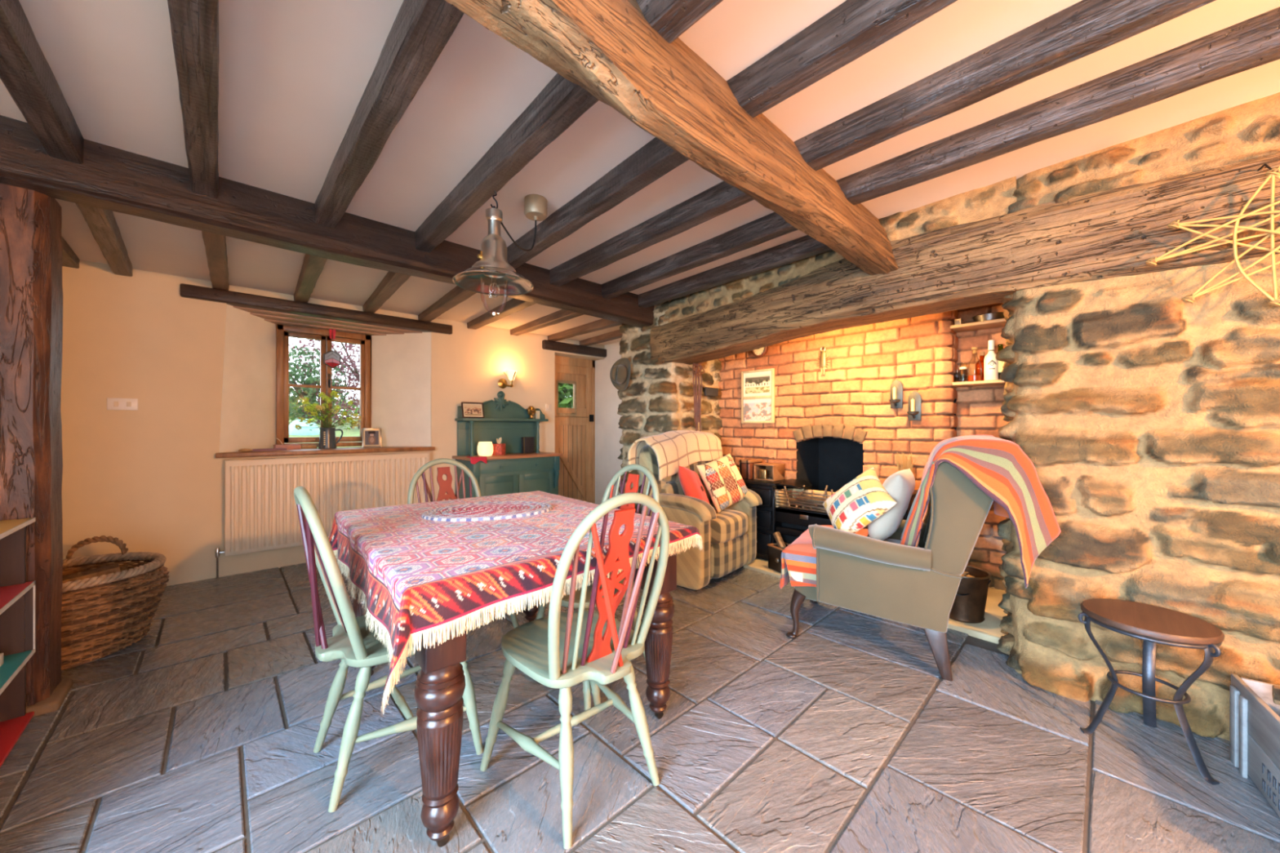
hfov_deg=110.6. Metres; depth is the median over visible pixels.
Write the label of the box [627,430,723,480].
blanket
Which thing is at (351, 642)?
dining chair
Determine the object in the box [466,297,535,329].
ceiling beam
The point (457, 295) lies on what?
ceiling beam
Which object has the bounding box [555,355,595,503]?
door
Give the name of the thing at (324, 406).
bunch
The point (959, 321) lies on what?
wooden block
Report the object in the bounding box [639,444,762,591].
armchair
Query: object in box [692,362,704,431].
harness
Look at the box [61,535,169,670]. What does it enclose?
basket
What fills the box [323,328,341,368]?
suncatcher
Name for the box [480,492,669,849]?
dining chair
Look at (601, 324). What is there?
ceiling beam
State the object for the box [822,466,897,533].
cushion
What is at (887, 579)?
armchair
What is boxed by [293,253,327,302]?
ceiling beam
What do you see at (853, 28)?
ceiling beam
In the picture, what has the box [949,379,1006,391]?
niche shelf
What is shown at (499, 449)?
tissue box
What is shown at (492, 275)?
pendant lamp
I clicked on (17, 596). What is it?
bookcase
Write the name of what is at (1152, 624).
side table
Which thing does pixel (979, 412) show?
wall niche
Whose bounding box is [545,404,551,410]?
wall socket
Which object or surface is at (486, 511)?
placemat
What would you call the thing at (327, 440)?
jug
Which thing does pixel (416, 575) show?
tablecloth
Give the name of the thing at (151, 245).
ceiling
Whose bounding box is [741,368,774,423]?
framed pictures
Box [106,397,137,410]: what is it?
light switch
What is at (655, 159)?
ceiling beam
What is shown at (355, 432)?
lawn
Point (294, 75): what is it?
ceiling
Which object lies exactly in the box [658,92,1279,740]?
wall
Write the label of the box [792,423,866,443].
trim
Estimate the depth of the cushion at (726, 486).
3.64 m
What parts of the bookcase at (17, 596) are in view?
shelf, shelf, shelf, shelf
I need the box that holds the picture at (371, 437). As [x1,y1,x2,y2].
[364,431,378,444]
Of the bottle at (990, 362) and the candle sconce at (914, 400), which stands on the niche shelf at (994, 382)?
the bottle at (990, 362)
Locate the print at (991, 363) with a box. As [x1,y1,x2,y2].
[987,360,995,368]
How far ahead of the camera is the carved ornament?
5.26 m
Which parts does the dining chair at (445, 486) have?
leg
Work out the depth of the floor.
1.62 m
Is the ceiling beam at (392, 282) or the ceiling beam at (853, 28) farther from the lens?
the ceiling beam at (392, 282)
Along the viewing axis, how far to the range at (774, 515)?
3.77 m
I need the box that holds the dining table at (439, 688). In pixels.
[351,543,676,847]
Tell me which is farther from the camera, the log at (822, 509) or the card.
the card
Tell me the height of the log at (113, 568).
0.116 m
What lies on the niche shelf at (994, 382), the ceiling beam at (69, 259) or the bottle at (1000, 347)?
the bottle at (1000, 347)
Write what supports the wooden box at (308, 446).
on the window sill
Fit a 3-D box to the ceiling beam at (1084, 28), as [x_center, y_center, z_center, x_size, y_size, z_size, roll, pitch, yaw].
[1.202,-1.165,1.448,0.192,0.136,5.543,0,0,-44]
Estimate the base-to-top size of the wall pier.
2.442 m
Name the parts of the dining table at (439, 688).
leg, leg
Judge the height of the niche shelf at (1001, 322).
0.065 m
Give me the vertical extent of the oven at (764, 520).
0.655 m
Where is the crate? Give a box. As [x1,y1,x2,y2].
[1229,673,1279,817]
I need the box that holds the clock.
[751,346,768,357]
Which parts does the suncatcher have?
pink pane, pale pane, red pane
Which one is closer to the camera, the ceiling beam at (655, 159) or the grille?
the ceiling beam at (655, 159)
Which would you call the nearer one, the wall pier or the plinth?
the plinth
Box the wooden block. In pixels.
[954,318,962,324]
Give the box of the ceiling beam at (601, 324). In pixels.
[547,318,621,341]
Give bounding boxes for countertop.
[452,452,562,461]
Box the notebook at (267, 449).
[251,448,286,451]
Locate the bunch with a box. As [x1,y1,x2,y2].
[294,390,361,431]
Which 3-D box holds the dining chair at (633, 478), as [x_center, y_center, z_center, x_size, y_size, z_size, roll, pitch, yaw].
[-0.211,0.701,2.177,0.565,1.004,0.522,0,0,-44]
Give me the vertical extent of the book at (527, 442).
0.190 m
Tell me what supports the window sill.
attached to the wall at (150, 478)
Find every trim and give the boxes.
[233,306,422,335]
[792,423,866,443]
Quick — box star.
[1145,163,1279,306]
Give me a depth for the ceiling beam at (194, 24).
1.41 m
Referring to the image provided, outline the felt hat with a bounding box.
[609,357,631,391]
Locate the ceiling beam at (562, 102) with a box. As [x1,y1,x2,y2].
[414,0,723,253]
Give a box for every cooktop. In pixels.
[742,479,786,486]
[911,489,918,497]
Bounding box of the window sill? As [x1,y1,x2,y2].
[215,446,435,457]
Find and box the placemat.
[422,501,552,521]
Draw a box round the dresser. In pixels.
[452,391,562,498]
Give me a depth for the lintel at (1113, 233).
2.15 m
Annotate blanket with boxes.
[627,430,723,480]
[778,524,868,588]
[900,435,1061,588]
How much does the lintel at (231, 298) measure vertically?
0.097 m
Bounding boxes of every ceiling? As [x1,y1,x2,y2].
[0,0,1279,294]
[55,198,621,345]
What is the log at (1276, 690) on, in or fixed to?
in the crate
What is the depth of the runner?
4.46 m
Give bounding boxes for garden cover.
[288,418,319,435]
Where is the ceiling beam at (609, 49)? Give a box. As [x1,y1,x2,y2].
[444,0,898,275]
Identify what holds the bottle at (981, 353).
on the niche shelf at (994, 382)
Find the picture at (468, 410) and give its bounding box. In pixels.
[463,404,481,415]
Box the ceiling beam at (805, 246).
[638,235,832,307]
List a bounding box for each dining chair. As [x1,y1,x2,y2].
[293,486,483,812]
[407,458,518,628]
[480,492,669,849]
[535,463,659,711]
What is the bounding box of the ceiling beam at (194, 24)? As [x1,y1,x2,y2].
[167,0,219,198]
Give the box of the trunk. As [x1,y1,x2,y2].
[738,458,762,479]
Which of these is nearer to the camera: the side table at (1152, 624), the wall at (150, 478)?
the side table at (1152, 624)
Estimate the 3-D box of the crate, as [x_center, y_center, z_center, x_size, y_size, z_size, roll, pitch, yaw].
[2.062,1.050,1.232,0.352,0.300,0.720,0,0,38]
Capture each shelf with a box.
[454,417,548,421]
[949,318,1006,336]
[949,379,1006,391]
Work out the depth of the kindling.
3.76 m
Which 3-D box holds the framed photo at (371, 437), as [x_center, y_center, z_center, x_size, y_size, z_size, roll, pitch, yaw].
[-2.703,0.115,4.468,0.170,0.198,0.059,0,0,-35]
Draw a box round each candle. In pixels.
[893,386,896,399]
[911,398,914,411]
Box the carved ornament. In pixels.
[527,405,535,418]
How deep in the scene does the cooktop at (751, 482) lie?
3.90 m
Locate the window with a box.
[275,323,371,447]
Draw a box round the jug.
[318,427,343,448]
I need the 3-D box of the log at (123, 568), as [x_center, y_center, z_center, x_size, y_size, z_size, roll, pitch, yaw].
[-3.045,0.880,2.493,0.076,0.091,0.340,0,0,-17]
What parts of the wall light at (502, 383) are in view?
lamp shade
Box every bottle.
[975,351,984,380]
[983,339,998,380]
[995,343,1004,379]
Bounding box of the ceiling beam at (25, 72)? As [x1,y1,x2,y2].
[0,0,84,164]
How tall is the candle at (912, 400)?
0.114 m
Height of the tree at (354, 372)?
3.759 m
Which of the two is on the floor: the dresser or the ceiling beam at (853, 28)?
the dresser
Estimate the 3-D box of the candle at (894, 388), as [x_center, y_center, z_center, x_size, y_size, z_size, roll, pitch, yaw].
[1.944,-0.249,3.386,0.023,0.114,0.022,0,0,-44]
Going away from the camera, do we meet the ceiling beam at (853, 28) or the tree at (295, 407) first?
the ceiling beam at (853, 28)
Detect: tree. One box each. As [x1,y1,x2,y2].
[288,337,359,429]
[288,344,349,418]
[288,395,359,417]
[288,396,302,424]
[291,388,350,423]
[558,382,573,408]
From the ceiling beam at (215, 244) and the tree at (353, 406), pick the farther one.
the tree at (353, 406)
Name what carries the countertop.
on the dresser
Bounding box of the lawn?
[288,417,359,448]
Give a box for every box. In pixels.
[273,444,300,449]
[300,444,316,448]
[492,437,505,455]
[753,462,785,481]
[767,542,790,573]
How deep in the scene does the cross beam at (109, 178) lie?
2.23 m
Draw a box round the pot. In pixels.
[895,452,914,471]
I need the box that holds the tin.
[972,311,1004,322]
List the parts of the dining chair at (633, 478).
leg, leg, seat, leg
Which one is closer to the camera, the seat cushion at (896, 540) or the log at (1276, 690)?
the log at (1276, 690)
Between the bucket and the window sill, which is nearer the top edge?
the window sill
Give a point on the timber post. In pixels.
(31, 287)
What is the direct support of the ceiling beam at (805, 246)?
attached to the ceiling at (294, 75)
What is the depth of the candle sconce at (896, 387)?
3.40 m
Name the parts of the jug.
handle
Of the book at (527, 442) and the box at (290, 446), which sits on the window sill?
the box at (290, 446)
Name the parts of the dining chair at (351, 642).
leg, leg, seat, leg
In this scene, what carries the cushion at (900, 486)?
on the armchair at (887, 579)
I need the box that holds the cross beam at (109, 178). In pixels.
[0,115,654,328]
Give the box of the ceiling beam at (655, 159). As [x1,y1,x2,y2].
[506,137,688,269]
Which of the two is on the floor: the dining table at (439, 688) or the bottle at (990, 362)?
the dining table at (439, 688)
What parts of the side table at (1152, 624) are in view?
leg, leg, seat, leg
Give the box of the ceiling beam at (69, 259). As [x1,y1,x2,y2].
[61,235,79,268]
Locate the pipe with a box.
[953,398,956,431]
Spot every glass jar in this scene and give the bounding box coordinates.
[959,366,966,382]
[960,362,967,382]
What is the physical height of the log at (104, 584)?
0.087 m
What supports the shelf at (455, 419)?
attached to the dresser
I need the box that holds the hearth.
[743,557,1007,644]
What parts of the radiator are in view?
ribbed panel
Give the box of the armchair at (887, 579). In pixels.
[786,457,993,681]
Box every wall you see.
[60,260,604,588]
[595,342,622,508]
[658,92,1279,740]
[717,310,958,523]
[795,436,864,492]
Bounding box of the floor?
[0,557,1279,852]
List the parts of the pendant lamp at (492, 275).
globe, bulb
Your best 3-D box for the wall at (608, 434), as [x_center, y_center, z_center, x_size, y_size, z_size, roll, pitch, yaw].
[-0.077,0.028,5.873,0.120,2.445,1.780,0,0,-44]
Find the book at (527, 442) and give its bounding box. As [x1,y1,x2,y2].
[521,436,533,453]
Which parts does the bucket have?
handle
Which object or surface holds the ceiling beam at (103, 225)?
attached to the ceiling at (151, 245)
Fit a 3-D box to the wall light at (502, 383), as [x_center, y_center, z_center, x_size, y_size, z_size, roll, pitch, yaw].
[-1.536,-0.542,5.146,0.225,0.200,0.153,0,0,-3]
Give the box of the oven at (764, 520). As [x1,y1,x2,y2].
[745,484,789,560]
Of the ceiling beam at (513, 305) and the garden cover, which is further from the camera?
the garden cover
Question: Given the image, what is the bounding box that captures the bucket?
[949,564,991,623]
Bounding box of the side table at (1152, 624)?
[1078,598,1224,785]
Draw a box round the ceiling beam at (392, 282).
[362,271,410,313]
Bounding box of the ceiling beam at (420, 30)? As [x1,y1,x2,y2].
[314,0,464,228]
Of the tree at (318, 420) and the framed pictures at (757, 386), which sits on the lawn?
the tree at (318, 420)
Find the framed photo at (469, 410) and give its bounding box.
[461,401,484,417]
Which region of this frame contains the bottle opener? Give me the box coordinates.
[816,346,830,375]
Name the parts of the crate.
panel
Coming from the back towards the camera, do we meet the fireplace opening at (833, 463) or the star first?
the fireplace opening at (833, 463)
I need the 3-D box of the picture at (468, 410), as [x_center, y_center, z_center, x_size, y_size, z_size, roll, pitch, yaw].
[-1.781,-0.174,4.727,0.183,0.115,0.026,0,0,-44]
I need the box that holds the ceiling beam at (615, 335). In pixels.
[579,329,622,346]
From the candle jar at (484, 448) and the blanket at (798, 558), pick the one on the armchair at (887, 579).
the blanket at (798, 558)
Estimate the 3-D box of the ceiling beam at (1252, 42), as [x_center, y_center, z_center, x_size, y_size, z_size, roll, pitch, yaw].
[1.549,-1.166,1.779,0.286,0.137,5.545,0,0,-44]
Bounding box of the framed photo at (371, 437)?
[361,427,382,447]
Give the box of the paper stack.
[0,653,3,666]
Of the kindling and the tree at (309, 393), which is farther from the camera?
the tree at (309, 393)
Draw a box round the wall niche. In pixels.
[952,302,1009,591]
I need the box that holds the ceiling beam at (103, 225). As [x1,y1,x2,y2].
[75,203,132,276]
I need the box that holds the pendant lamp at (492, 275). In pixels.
[452,190,546,315]
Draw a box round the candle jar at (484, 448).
[476,441,493,456]
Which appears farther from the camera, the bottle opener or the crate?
the bottle opener
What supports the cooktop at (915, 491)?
in the range at (774, 515)
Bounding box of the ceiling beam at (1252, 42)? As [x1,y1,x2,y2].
[601,6,1279,299]
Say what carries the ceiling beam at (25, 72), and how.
attached to the ceiling at (294, 75)
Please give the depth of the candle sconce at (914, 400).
3.31 m
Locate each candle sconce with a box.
[888,379,902,408]
[906,391,921,420]
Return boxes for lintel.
[179,283,452,334]
[542,339,606,357]
[650,152,1279,364]
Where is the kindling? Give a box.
[784,486,790,506]
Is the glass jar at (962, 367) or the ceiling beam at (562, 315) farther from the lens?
the ceiling beam at (562, 315)
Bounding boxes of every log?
[62,563,120,583]
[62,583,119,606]
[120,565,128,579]
[773,531,786,549]
[788,497,817,508]
[795,493,826,506]
[807,505,826,511]
[961,571,968,576]
[1272,684,1279,705]
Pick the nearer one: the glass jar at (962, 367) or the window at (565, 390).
the glass jar at (962, 367)
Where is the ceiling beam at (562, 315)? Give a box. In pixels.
[510,309,583,335]
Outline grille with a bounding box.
[224,452,431,461]
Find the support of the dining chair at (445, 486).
on the floor
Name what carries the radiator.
attached to the wall at (150, 478)
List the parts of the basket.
handle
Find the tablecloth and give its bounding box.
[328,490,704,713]
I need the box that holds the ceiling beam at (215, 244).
[201,231,229,290]
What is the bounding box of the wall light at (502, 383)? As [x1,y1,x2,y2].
[497,370,517,388]
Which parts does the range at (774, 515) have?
oven door, moulding, moulding, moulding, oven door, oven door, hot plate, ash door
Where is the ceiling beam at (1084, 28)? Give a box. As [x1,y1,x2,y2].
[549,0,1215,286]
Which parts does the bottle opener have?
plate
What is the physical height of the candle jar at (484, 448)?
0.150 m
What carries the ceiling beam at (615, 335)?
attached to the ceiling at (151, 245)
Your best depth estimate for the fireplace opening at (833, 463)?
4.24 m
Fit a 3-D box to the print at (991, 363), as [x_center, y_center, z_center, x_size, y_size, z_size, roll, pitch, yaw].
[2.427,-0.427,3.055,0.044,0.064,0.009,0,0,32]
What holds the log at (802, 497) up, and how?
on the log at (822, 509)
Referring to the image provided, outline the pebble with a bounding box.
[238,448,253,452]
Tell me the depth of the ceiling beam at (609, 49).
1.26 m
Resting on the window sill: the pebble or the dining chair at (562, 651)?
the pebble
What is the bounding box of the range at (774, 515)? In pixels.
[742,478,918,560]
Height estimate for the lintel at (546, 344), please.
0.115 m
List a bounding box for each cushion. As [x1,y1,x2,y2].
[678,466,710,504]
[696,453,747,512]
[710,506,748,543]
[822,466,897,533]
[867,468,915,540]
[867,536,919,547]
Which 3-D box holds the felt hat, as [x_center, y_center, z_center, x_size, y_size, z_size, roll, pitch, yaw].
[-0.207,-0.520,4.392,0.134,0.335,0.276,0,0,-44]
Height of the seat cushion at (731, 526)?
0.205 m
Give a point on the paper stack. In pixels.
(1, 654)
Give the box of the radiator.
[214,452,431,579]
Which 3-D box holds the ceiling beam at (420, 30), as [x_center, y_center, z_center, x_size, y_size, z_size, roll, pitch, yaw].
[-1.041,-1.165,1.715,0.104,0.136,2.060,0,0,-44]
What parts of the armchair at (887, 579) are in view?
leg, seat rail, arm, panel, panel, arm, leg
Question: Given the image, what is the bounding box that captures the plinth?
[26,678,72,716]
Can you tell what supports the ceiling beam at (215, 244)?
attached to the ceiling at (151, 245)
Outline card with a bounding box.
[535,410,539,418]
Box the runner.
[466,456,487,464]
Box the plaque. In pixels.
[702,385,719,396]
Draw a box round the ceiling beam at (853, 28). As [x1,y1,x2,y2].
[726,0,957,117]
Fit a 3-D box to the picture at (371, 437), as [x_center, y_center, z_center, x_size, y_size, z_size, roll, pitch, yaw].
[-2.701,0.114,4.465,0.118,0.140,0.031,0,0,-35]
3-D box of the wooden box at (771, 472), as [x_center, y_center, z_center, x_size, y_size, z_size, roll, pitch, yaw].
[1.187,0.414,4.066,0.203,0.147,0.205,0,0,-44]
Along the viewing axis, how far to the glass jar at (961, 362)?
3.25 m
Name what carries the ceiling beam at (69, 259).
attached to the ceiling at (151, 245)
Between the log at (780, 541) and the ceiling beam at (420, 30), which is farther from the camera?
the log at (780, 541)
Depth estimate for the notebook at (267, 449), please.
3.82 m
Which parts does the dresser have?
panel, door, panel, moulding, drawer, door, panel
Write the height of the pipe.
0.809 m
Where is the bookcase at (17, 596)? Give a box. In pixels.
[0,517,35,767]
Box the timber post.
[0,182,62,706]
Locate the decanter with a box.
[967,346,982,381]
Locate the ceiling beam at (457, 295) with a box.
[417,285,476,321]
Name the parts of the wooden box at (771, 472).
brass plate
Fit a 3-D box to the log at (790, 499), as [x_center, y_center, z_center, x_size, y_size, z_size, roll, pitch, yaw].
[1.354,0.637,3.687,0.045,0.054,0.261,0,0,-37]
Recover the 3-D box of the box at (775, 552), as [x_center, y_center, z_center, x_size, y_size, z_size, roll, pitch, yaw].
[1.180,1.073,3.583,0.202,0.197,0.272,0,0,-24]
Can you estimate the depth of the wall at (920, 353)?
3.63 m
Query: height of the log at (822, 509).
0.052 m
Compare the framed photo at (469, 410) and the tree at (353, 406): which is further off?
the tree at (353, 406)
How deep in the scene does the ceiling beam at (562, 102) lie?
1.71 m
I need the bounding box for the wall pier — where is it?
[617,301,722,514]

